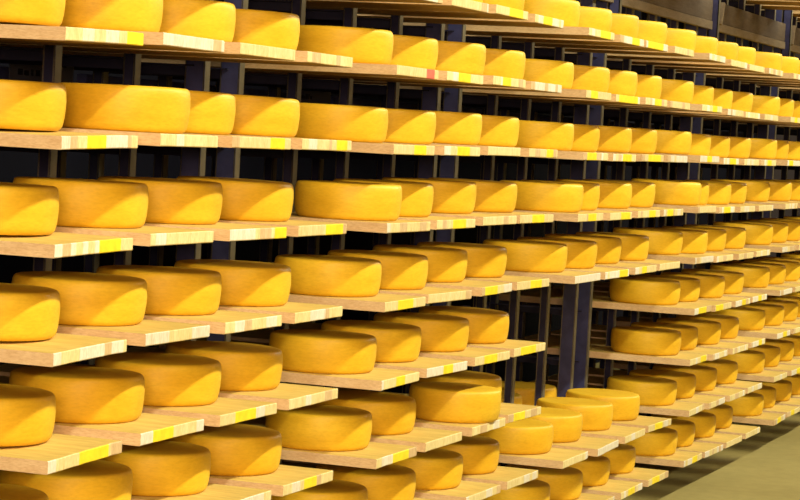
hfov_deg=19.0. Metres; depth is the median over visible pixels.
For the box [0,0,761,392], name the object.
wall
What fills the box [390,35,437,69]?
cheese wheel
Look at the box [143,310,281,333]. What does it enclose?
board
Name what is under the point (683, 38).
cheese wheel
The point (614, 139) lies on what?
cheese wheel
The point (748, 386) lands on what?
board
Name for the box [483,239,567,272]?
cheese wheel
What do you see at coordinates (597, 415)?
cheese wheel
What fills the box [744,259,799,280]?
cheese wheel
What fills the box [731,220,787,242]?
cheese wheel
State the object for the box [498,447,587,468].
board
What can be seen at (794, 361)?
board
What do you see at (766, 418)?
board
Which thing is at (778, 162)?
board
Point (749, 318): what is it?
cheese wheel
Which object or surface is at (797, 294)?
cheese wheel
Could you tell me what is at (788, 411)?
board
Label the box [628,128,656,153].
cheese wheel
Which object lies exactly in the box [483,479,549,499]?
cheese wheel
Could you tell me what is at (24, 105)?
cheese wheel
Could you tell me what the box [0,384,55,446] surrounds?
cheese wheel
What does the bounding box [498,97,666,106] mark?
board
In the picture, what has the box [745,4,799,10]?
board
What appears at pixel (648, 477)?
board
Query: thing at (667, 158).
board
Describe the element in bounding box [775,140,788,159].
cheese wheel
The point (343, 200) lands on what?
cheese wheel
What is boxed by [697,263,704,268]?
board
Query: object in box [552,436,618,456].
board
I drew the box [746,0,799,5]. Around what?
board
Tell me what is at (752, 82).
board
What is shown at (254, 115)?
cheese wheel
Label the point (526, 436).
cheese wheel
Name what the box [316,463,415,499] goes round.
cheese wheel
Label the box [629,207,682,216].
board
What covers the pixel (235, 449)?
cheese wheel
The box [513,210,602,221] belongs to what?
board
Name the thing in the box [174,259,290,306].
cheese wheel
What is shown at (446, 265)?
cheese wheel
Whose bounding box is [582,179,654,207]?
cheese wheel
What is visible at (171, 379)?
cheese wheel
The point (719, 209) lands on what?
board
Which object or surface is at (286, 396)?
board
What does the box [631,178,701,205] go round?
cheese wheel
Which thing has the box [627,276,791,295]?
board
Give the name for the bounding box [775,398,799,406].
board
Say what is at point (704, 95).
cheese wheel
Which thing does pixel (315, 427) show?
cheese wheel
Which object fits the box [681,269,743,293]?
cheese wheel
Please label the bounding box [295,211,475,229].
board
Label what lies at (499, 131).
cheese wheel
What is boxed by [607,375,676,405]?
cheese wheel
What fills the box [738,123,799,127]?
board
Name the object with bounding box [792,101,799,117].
cheese wheel
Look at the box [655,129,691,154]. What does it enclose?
cheese wheel
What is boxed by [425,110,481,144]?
cheese wheel
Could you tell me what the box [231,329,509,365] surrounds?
board
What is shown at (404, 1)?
board
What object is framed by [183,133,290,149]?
board
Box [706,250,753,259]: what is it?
board
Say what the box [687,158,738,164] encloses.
board
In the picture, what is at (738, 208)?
board
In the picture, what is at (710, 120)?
board
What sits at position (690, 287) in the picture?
cheese wheel
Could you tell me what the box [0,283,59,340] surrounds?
cheese wheel
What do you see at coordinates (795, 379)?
cheese wheel
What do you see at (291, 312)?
board
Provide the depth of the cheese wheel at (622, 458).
9.26 m
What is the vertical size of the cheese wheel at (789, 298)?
0.097 m
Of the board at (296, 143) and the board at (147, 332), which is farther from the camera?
the board at (296, 143)
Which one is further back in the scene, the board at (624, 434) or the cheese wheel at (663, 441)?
the cheese wheel at (663, 441)
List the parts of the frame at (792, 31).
cross rail, board rail, board rail, board rail, board rail, plank post, board rail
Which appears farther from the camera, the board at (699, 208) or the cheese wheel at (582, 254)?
the board at (699, 208)
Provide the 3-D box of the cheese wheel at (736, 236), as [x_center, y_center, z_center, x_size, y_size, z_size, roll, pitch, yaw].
[1.448,-0.063,11.036,0.304,0.097,0.303,2,3,-18]
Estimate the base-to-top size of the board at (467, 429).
0.026 m
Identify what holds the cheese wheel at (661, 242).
on the board at (683, 258)
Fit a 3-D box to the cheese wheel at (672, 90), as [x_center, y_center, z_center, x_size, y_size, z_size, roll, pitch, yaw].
[1.067,-0.656,9.880,0.304,0.097,0.303,1,3,-32]
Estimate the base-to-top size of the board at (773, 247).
0.026 m
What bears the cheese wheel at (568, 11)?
on the board at (587, 33)
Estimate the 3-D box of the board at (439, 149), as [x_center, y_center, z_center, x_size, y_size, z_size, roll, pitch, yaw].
[-0.228,-0.309,6.917,0.865,0.026,0.322,4,3,20]
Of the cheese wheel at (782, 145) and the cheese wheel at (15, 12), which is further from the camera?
the cheese wheel at (782, 145)
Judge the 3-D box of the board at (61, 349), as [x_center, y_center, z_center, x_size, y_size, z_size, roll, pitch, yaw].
[-1.010,0.173,4.854,0.863,0.032,0.322,4,3,20]
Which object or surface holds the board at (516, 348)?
attached to the frame at (231, 78)
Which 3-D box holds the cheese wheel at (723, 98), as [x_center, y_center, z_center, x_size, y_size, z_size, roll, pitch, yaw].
[1.333,-0.671,10.635,0.303,0.097,0.304,6,4,44]
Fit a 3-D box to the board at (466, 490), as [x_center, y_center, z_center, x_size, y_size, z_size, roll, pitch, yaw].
[-0.150,0.708,7.344,0.861,0.026,0.322,4,3,20]
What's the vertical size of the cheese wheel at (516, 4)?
0.097 m
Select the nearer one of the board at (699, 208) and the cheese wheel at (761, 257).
the board at (699, 208)
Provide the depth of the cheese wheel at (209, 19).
5.39 m
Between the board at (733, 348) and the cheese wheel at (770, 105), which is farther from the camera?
the cheese wheel at (770, 105)
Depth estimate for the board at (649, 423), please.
9.25 m
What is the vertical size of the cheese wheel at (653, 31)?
0.097 m
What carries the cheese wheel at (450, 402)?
on the board at (467, 429)
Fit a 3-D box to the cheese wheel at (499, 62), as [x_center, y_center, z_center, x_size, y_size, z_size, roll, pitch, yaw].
[0.252,-0.588,7.586,0.291,0.097,0.293,5,3,29]
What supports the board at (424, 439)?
attached to the frame at (231, 78)
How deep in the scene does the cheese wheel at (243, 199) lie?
5.78 m
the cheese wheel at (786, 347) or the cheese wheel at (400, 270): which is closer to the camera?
the cheese wheel at (400, 270)
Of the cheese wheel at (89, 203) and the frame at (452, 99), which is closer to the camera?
the cheese wheel at (89, 203)
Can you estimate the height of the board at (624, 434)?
0.026 m
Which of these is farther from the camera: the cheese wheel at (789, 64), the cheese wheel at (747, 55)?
the cheese wheel at (789, 64)
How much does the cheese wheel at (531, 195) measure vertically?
0.097 m
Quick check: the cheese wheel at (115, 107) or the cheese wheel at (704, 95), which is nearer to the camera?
the cheese wheel at (115, 107)
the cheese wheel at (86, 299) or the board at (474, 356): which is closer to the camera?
the cheese wheel at (86, 299)
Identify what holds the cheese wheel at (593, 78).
on the board at (615, 98)
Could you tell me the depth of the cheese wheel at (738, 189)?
10.92 m
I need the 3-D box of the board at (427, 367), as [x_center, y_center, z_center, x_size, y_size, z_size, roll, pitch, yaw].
[-0.264,0.310,6.948,0.862,0.026,0.322,4,3,20]
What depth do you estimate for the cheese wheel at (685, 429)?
10.22 m
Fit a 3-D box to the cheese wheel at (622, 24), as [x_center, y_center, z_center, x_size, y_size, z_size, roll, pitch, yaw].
[0.744,-0.830,8.909,0.291,0.097,0.293,2,3,-24]
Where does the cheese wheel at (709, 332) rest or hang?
on the board at (733, 348)
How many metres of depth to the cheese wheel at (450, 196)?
7.11 m
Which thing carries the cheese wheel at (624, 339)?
on the board at (596, 351)
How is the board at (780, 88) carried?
attached to the frame at (792, 31)
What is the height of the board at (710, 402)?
0.026 m
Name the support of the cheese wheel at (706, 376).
on the board at (730, 394)
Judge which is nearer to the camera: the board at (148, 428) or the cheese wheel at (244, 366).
the board at (148, 428)
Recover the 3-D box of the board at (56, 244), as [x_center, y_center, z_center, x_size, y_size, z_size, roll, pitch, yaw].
[-1.000,-0.034,4.844,0.860,0.032,0.322,4,3,20]
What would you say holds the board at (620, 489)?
attached to the frame at (452, 99)
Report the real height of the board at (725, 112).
0.026 m
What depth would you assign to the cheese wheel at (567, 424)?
8.50 m
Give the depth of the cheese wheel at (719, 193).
10.53 m
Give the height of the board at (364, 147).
0.026 m
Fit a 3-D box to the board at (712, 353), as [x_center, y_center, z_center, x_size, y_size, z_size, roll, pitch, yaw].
[0.967,0.420,10.374,0.862,0.026,0.322,4,3,20]
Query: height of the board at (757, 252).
0.026 m
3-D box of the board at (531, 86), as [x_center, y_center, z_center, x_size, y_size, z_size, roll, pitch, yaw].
[0.057,-0.540,7.658,0.865,0.026,0.322,4,3,20]
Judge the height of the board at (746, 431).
0.026 m
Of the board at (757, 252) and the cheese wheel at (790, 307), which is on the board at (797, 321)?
the cheese wheel at (790, 307)
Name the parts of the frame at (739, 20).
cross rail, board rail, board rail, board rail, board rail, plank post, board rail, board rail, board rail, board rail, board rail, board rail, board rail, board rail, board rail, board rail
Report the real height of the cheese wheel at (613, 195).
0.097 m
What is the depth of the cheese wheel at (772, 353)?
11.91 m
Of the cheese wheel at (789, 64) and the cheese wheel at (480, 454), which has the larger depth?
the cheese wheel at (789, 64)
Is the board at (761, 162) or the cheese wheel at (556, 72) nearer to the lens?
the cheese wheel at (556, 72)
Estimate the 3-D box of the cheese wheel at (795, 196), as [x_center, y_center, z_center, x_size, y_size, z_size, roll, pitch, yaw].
[1.949,-0.311,12.358,0.291,0.098,0.293,3,3,3]
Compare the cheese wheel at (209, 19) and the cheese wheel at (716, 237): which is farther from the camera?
the cheese wheel at (716, 237)
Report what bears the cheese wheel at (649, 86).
on the board
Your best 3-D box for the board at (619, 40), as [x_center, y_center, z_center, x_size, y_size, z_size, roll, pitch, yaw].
[0.416,-0.768,8.605,0.866,0.026,0.322,4,3,20]
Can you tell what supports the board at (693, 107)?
attached to the frame at (695, 14)
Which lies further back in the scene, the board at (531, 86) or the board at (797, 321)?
the board at (797, 321)
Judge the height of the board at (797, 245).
0.026 m
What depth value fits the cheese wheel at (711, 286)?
10.56 m
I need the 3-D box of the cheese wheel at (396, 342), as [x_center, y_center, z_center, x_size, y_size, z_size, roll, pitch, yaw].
[-0.086,0.261,6.881,0.290,0.097,0.294,4,3,25]
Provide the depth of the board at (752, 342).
11.02 m
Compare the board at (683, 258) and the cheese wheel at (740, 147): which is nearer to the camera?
the board at (683, 258)
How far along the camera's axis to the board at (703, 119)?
11.98 m
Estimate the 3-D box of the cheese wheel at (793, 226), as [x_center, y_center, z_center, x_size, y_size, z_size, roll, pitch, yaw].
[1.931,-0.105,12.371,0.290,0.097,0.294,2,3,-30]
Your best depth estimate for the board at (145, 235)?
5.01 m
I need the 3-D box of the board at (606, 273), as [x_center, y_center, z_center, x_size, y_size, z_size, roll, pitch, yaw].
[0.369,0.057,8.646,0.862,0.026,0.322,4,3,20]
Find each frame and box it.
[0,45,210,366]
[77,0,444,464]
[330,0,613,466]
[485,0,712,416]
[599,0,785,422]
[694,10,799,267]
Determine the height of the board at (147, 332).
0.026 m
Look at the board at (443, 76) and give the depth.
6.80 m
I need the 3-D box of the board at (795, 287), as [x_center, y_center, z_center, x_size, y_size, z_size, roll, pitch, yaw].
[1.599,0.161,12.073,0.859,0.026,0.322,4,3,20]
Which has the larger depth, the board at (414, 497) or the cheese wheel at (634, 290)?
the cheese wheel at (634, 290)
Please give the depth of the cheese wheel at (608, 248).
8.85 m
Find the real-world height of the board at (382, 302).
0.026 m
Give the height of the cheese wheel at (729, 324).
0.097 m
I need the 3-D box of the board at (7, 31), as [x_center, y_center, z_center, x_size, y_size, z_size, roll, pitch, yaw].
[-0.977,-0.446,4.824,0.861,0.032,0.322,4,3,20]
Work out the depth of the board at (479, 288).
7.11 m
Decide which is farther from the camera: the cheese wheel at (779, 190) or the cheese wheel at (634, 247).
the cheese wheel at (779, 190)
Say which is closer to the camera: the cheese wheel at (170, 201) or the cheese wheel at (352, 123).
the cheese wheel at (170, 201)
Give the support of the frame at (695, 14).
on the floor
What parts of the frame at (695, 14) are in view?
cross rail, cross rail, board rail, board rail, board rail, board rail, board rail, board rail, board rail, board rail, board rail, plank post, board rail, board rail, board rail, board rail, board rail, board rail, board rail, board rail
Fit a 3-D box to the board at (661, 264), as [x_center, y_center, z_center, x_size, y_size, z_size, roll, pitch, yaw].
[0.642,0.033,9.397,0.862,0.026,0.322,4,3,20]
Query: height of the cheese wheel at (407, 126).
0.097 m
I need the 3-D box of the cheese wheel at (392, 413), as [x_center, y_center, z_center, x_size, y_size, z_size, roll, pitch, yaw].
[-0.100,0.468,6.893,0.293,0.097,0.291,2,3,-26]
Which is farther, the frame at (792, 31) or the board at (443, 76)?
the frame at (792, 31)
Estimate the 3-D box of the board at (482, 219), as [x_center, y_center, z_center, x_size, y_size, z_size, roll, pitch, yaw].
[-0.103,-0.117,7.303,0.864,0.026,0.322,4,3,20]
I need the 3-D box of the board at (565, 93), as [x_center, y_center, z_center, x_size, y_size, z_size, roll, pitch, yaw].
[0.268,-0.552,8.239,0.865,0.026,0.322,4,3,20]
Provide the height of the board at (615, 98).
0.026 m
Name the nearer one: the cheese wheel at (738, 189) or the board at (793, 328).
the cheese wheel at (738, 189)
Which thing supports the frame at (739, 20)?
on the floor
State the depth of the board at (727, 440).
10.59 m
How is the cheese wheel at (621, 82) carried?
on the board
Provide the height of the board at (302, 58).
0.026 m
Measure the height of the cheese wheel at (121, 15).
0.097 m
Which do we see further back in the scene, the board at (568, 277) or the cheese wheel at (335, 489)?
the board at (568, 277)
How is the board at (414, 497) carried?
attached to the frame at (231, 78)
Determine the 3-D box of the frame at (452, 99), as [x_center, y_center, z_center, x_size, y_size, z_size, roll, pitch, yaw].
[0.286,-0.216,8.950,0.546,2.455,1.830,4,3,20]
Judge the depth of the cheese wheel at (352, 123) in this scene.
6.34 m
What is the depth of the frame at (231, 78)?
7.07 m
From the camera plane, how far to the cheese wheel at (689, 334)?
10.22 m
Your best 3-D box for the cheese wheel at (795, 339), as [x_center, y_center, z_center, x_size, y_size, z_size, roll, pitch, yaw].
[2.033,0.503,12.775,0.291,0.098,0.293,5,3,36]
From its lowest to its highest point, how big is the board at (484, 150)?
0.026 m
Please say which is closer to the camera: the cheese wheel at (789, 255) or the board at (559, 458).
the board at (559, 458)
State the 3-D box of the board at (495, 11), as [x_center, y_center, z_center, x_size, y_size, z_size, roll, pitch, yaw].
[-0.068,-0.737,7.272,0.865,0.026,0.322,4,3,20]
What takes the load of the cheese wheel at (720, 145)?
on the board at (741, 161)
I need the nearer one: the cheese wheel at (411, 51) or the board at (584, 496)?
the cheese wheel at (411, 51)
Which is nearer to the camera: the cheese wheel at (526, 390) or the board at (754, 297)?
the cheese wheel at (526, 390)
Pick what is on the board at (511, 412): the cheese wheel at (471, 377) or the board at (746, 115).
the cheese wheel at (471, 377)
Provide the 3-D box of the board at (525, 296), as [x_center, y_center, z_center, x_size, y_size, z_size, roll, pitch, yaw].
[0.843,0.218,9.988,0.863,0.026,0.322,4,3,20]
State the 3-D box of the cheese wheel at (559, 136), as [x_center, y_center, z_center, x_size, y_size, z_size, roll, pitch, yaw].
[0.448,-0.394,8.177,0.290,0.097,0.294,2,3,-16]
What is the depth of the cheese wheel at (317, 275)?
6.37 m
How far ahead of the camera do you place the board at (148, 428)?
5.03 m
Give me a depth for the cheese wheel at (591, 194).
8.47 m
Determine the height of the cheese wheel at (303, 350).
0.097 m
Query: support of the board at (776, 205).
attached to the frame at (739, 20)
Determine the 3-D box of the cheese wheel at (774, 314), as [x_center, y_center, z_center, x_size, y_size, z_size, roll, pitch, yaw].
[1.780,0.320,12.012,0.304,0.097,0.303,2,3,-16]
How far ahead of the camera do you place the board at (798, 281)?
12.27 m
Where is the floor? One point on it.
(765, 465)
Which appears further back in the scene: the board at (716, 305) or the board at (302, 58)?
the board at (716, 305)
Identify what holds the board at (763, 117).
attached to the frame at (695, 14)
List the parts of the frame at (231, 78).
board rail, cross rail, board rail, board rail, board rail, board rail, board rail, board rail, board rail, board rail, board rail, board rail, board rail, board rail, board rail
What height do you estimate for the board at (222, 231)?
0.026 m
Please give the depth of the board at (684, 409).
9.77 m
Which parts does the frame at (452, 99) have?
board rail, cross rail, board rail, board rail, board rail, board rail, board rail, board rail, board rail, board rail, board rail, board rail, board rail, board rail, board rail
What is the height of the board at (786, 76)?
0.026 m
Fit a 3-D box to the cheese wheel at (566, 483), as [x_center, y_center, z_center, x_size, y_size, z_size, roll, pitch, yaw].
[0.512,0.834,8.615,0.290,0.097,0.294,3,3,0]
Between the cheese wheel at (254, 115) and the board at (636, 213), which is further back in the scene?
the board at (636, 213)
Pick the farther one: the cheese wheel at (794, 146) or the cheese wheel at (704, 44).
the cheese wheel at (794, 146)
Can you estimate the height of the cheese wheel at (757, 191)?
0.097 m
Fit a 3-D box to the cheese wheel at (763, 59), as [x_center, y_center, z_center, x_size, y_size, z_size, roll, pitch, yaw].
[1.700,-0.908,11.579,0.293,0.097,0.291,3,3,-12]
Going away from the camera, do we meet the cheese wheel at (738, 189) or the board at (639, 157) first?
the board at (639, 157)
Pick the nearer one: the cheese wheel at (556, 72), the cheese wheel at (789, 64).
the cheese wheel at (556, 72)
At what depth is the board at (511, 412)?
7.62 m
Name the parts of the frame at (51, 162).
cross rail, board rail, board rail, board rail, board rail, board rail, board rail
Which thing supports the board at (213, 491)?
attached to the frame at (51, 162)
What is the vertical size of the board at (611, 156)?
0.026 m
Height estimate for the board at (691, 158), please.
0.026 m
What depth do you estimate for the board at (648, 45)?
8.89 m
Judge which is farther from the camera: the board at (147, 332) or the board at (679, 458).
the board at (679, 458)
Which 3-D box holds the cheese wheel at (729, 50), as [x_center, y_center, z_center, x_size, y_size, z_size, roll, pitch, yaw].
[1.353,-0.877,10.622,0.293,0.097,0.291,1,3,-35]
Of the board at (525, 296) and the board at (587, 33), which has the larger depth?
the board at (525, 296)
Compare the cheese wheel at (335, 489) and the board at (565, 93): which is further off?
the board at (565, 93)
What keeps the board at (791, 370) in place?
attached to the frame at (739, 20)
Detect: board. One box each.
[0,24,143,45]
[0,30,224,52]
[0,42,294,60]
[0,129,137,149]
[0,232,132,257]
[0,333,126,366]
[0,363,337,409]
[0,376,276,426]
[0,433,121,474]
[53,413,203,445]
[54,226,213,245]
[56,319,209,346]
[59,127,217,147]
[62,50,352,67]
[94,346,418,390]
[131,483,270,499]
[141,58,438,79]
[143,222,286,240]
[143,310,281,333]
[159,338,466,377]
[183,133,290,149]
[208,465,332,495]
[218,220,346,236]
[218,302,342,323]
[229,134,351,150]
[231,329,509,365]
[236,416,461,451]
[245,71,483,84]
[268,322,545,356]
[272,262,548,290]
[280,442,416,468]
[281,461,500,499]
[282,459,537,489]
[287,293,425,311]
[289,212,430,232]
[291,0,488,12]
[293,383,540,422]
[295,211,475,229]
[302,75,525,87]
[303,78,561,92]
[306,4,527,19]
[328,142,434,155]
[347,0,442,3]
[353,83,610,100]
[357,14,563,27]
[378,286,471,303]
[383,142,479,155]
[403,22,614,40]
[413,497,433,499]
[414,417,504,436]
[425,279,511,295]
[429,143,520,155]
[429,213,516,225]
[462,93,639,103]
[466,34,643,46]
[472,212,553,223]
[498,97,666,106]
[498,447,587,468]
[498,462,668,486]
[499,290,711,314]
[502,40,667,51]
[504,270,600,283]
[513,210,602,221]
[515,147,557,157]
[518,338,706,365]
[525,334,727,360]
[527,288,731,311]
[530,380,724,409]
[531,100,689,109]
[535,46,693,56]
[538,102,721,112]
[538,151,607,160]
[548,374,744,401]
[551,329,747,353]
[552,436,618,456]
[553,284,749,306]
[565,52,725,62]
[565,105,743,116]
[565,267,628,279]
[575,493,614,499]
[579,210,631,220]
[581,425,644,443]
[581,479,642,499]
[588,367,761,393]
[591,324,764,347]
[593,281,766,302]
[594,152,635,161]
[594,262,656,274]
[596,208,659,217]
[597,152,663,161]
[607,58,746,68]
[611,415,670,432]
[613,360,786,381]
[616,316,789,338]
[619,259,679,270]
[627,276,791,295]
[629,111,759,118]
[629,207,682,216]
[631,64,764,72]
[634,153,687,162]
[635,450,701,466]
[639,312,799,333]
[639,401,704,416]
[639,415,759,438]
[643,273,799,291]
[643,412,784,425]
[647,253,713,263]
[650,312,799,324]
[651,114,777,120]
[652,204,715,212]
[652,270,799,283]
[654,68,782,76]
[654,153,718,162]
[673,116,799,123]
[676,72,799,80]
[676,442,722,457]
[683,252,732,262]
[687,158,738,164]
[693,433,741,448]
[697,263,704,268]
[703,119,799,124]
[706,77,799,82]
[706,204,754,212]
[706,205,734,212]
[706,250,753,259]
[710,120,799,125]
[724,80,799,85]
[724,248,769,256]
[729,203,772,210]
[730,122,797,125]
[734,158,758,165]
[735,158,775,165]
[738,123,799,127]
[741,83,799,87]
[744,201,797,208]
[744,244,794,252]
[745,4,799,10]
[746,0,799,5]
[747,158,799,165]
[756,86,799,90]
[761,9,799,16]
[763,364,799,375]
[763,404,799,417]
[769,201,799,207]
[771,242,799,249]
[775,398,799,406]
[779,358,799,365]
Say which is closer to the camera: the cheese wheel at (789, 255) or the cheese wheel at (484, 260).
the cheese wheel at (484, 260)
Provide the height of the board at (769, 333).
0.026 m
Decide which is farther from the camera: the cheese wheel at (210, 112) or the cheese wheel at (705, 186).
the cheese wheel at (705, 186)
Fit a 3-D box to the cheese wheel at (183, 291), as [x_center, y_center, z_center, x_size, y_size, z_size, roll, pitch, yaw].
[-0.559,0.091,5.539,0.291,0.097,0.293,4,3,22]
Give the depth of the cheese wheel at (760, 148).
11.47 m
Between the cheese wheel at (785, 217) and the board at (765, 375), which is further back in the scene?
the cheese wheel at (785, 217)
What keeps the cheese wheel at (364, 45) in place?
on the board at (358, 69)
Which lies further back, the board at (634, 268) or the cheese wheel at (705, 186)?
the cheese wheel at (705, 186)
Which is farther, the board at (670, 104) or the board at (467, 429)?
the board at (670, 104)
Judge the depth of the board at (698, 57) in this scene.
9.77 m
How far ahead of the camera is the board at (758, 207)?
10.92 m
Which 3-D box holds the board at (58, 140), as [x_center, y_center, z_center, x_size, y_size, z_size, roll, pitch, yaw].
[-0.988,-0.240,4.834,0.861,0.032,0.322,4,3,20]
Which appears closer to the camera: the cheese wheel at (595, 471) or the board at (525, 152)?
the board at (525, 152)
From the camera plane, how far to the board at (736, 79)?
11.93 m
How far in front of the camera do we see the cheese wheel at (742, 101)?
10.89 m
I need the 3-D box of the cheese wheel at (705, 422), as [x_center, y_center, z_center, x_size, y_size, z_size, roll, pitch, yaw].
[1.265,0.774,10.701,0.304,0.097,0.303,3,3,1]
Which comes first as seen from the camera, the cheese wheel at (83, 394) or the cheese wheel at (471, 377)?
the cheese wheel at (83, 394)
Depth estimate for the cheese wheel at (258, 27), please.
5.76 m
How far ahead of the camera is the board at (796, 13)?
13.19 m
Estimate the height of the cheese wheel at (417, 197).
0.097 m
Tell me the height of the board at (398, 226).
0.026 m
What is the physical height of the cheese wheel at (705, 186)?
0.098 m
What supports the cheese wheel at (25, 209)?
on the board at (56, 244)
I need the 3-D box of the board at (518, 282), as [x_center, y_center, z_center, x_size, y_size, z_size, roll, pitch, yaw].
[0.021,0.079,7.689,0.861,0.026,0.322,4,3,20]
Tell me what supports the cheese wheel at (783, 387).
on the board at (793, 401)
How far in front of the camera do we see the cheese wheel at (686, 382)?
10.23 m
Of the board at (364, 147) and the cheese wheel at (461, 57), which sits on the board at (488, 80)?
the cheese wheel at (461, 57)
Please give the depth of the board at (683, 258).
9.74 m
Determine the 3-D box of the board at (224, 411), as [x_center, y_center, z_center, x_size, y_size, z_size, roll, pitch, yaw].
[-0.748,0.347,5.615,0.862,0.026,0.322,4,3,20]
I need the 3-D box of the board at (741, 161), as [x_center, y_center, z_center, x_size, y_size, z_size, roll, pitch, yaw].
[1.150,-0.416,10.709,0.863,0.026,0.322,4,3,20]
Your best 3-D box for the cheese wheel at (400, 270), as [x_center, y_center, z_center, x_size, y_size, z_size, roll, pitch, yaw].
[-0.065,0.056,6.869,0.291,0.097,0.293,5,4,37]
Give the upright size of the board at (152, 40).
0.026 m
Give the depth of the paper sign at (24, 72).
6.03 m
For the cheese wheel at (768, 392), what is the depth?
11.93 m
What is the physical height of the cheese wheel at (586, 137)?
0.097 m
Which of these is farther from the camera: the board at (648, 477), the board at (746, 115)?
the board at (746, 115)
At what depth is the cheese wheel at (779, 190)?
11.86 m
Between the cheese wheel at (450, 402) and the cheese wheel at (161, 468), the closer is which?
the cheese wheel at (161, 468)
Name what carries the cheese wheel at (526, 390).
on the board at (649, 423)
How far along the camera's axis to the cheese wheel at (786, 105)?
11.86 m
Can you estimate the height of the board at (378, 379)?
0.026 m
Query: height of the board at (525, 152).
0.026 m
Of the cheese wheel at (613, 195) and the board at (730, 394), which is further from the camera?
the board at (730, 394)
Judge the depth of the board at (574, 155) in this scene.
7.98 m
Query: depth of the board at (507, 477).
7.55 m
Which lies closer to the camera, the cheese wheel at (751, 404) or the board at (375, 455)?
the board at (375, 455)
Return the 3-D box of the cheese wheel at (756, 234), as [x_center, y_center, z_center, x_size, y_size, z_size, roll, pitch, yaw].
[1.663,-0.082,11.617,0.293,0.097,0.291,6,4,44]
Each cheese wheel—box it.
[0,0,65,25]
[0,79,65,130]
[0,182,58,234]
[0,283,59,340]
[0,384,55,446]
[0,460,132,499]
[0,483,48,499]
[9,366,144,423]
[12,271,146,325]
[13,177,147,227]
[60,0,162,31]
[60,82,189,133]
[95,352,220,406]
[96,265,221,315]
[97,176,222,224]
[99,440,210,495]
[159,0,235,41]
[165,341,282,390]
[166,423,281,475]
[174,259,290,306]
[176,176,293,221]
[184,90,235,134]
[230,94,299,136]
[232,9,299,50]
[265,404,371,450]
[269,329,376,373]
[271,479,367,499]
[274,254,381,296]
[294,103,387,142]
[294,180,401,220]
[296,25,392,64]
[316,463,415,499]
[317,390,415,434]
[321,320,420,362]
[327,249,427,289]
[333,178,433,216]
[373,244,467,282]
[373,312,468,351]
[382,177,475,213]
[384,108,435,144]
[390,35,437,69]
[393,448,462,489]
[409,382,500,422]
[411,370,501,390]
[417,242,506,277]
[419,306,508,343]
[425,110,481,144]
[428,177,516,212]
[435,41,485,74]
[439,435,499,474]
[477,115,518,146]
[478,418,553,454]
[482,0,524,10]
[482,48,525,79]
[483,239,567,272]
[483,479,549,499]
[500,180,583,212]
[501,390,521,403]
[502,381,556,405]
[504,464,582,499]
[515,120,573,150]
[517,237,596,268]
[521,180,599,210]
[523,0,579,26]
[523,59,573,88]
[528,407,582,442]
[536,397,612,430]
[544,234,621,263]
[555,179,631,208]
[566,388,639,420]
[568,455,609,486]
[570,124,599,151]
[571,65,609,92]
[576,232,648,260]
[578,6,611,31]
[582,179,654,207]
[596,125,631,152]
[601,443,635,473]
[607,69,637,95]
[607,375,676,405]
[609,277,680,304]
[610,13,638,37]
[611,326,680,355]
[613,227,682,254]
[626,427,677,455]
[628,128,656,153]
[629,369,695,398]
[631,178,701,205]
[631,322,697,349]
[633,274,699,301]
[634,74,661,98]
[637,20,666,43]
[644,227,707,253]
[651,411,715,437]
[652,364,716,390]
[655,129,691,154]
[656,318,720,344]
[660,79,693,103]
[660,272,724,297]
[660,417,694,446]
[662,226,726,250]
[665,28,696,50]
[674,180,708,204]
[676,313,738,338]
[677,180,730,204]
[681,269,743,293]
[683,224,745,248]
[687,179,746,203]
[688,133,710,155]
[691,85,713,104]
[694,36,717,54]
[695,359,737,383]
[702,404,732,428]
[706,307,764,329]
[709,135,729,157]
[710,264,769,287]
[711,179,769,201]
[712,88,732,108]
[713,222,772,244]
[717,41,737,60]
[719,350,764,372]
[723,392,763,415]
[727,137,750,158]
[728,261,785,283]
[731,91,752,111]
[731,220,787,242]
[736,179,791,200]
[736,379,791,400]
[737,46,755,64]
[739,303,783,325]
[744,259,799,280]
[746,219,799,240]
[748,344,779,366]
[749,138,776,158]
[751,95,779,115]
[751,179,799,200]
[753,299,797,320]
[753,385,775,407]
[755,52,782,70]
[758,256,799,277]
[761,218,799,221]
[764,338,793,360]
[767,295,799,316]
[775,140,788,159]
[778,98,793,116]
[779,335,799,355]
[781,56,798,73]
[781,253,799,257]
[781,374,799,394]
[783,216,799,219]
[784,291,799,296]
[786,141,799,159]
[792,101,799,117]
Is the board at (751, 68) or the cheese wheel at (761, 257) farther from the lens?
the cheese wheel at (761, 257)
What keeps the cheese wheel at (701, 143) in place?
on the board at (730, 161)
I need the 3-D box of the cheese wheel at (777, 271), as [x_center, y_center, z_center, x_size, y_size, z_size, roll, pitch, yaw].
[1.788,0.113,12.002,0.292,0.097,0.292,5,3,27]
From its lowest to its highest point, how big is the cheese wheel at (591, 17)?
0.097 m
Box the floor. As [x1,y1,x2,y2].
[529,362,799,499]
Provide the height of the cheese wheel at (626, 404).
0.097 m
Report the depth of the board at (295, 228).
5.78 m
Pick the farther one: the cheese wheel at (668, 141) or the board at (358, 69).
the cheese wheel at (668, 141)
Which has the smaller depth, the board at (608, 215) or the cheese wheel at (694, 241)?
the board at (608, 215)
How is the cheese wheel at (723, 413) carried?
on the board
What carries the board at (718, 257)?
attached to the frame at (695, 14)
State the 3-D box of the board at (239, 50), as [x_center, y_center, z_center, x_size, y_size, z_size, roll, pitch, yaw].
[-0.702,-0.479,5.575,0.863,0.026,0.322,4,3,20]
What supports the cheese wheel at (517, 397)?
on the board at (624, 434)
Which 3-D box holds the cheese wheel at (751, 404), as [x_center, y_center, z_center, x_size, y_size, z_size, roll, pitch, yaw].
[1.624,0.744,11.654,0.291,0.097,0.293,4,3,13]

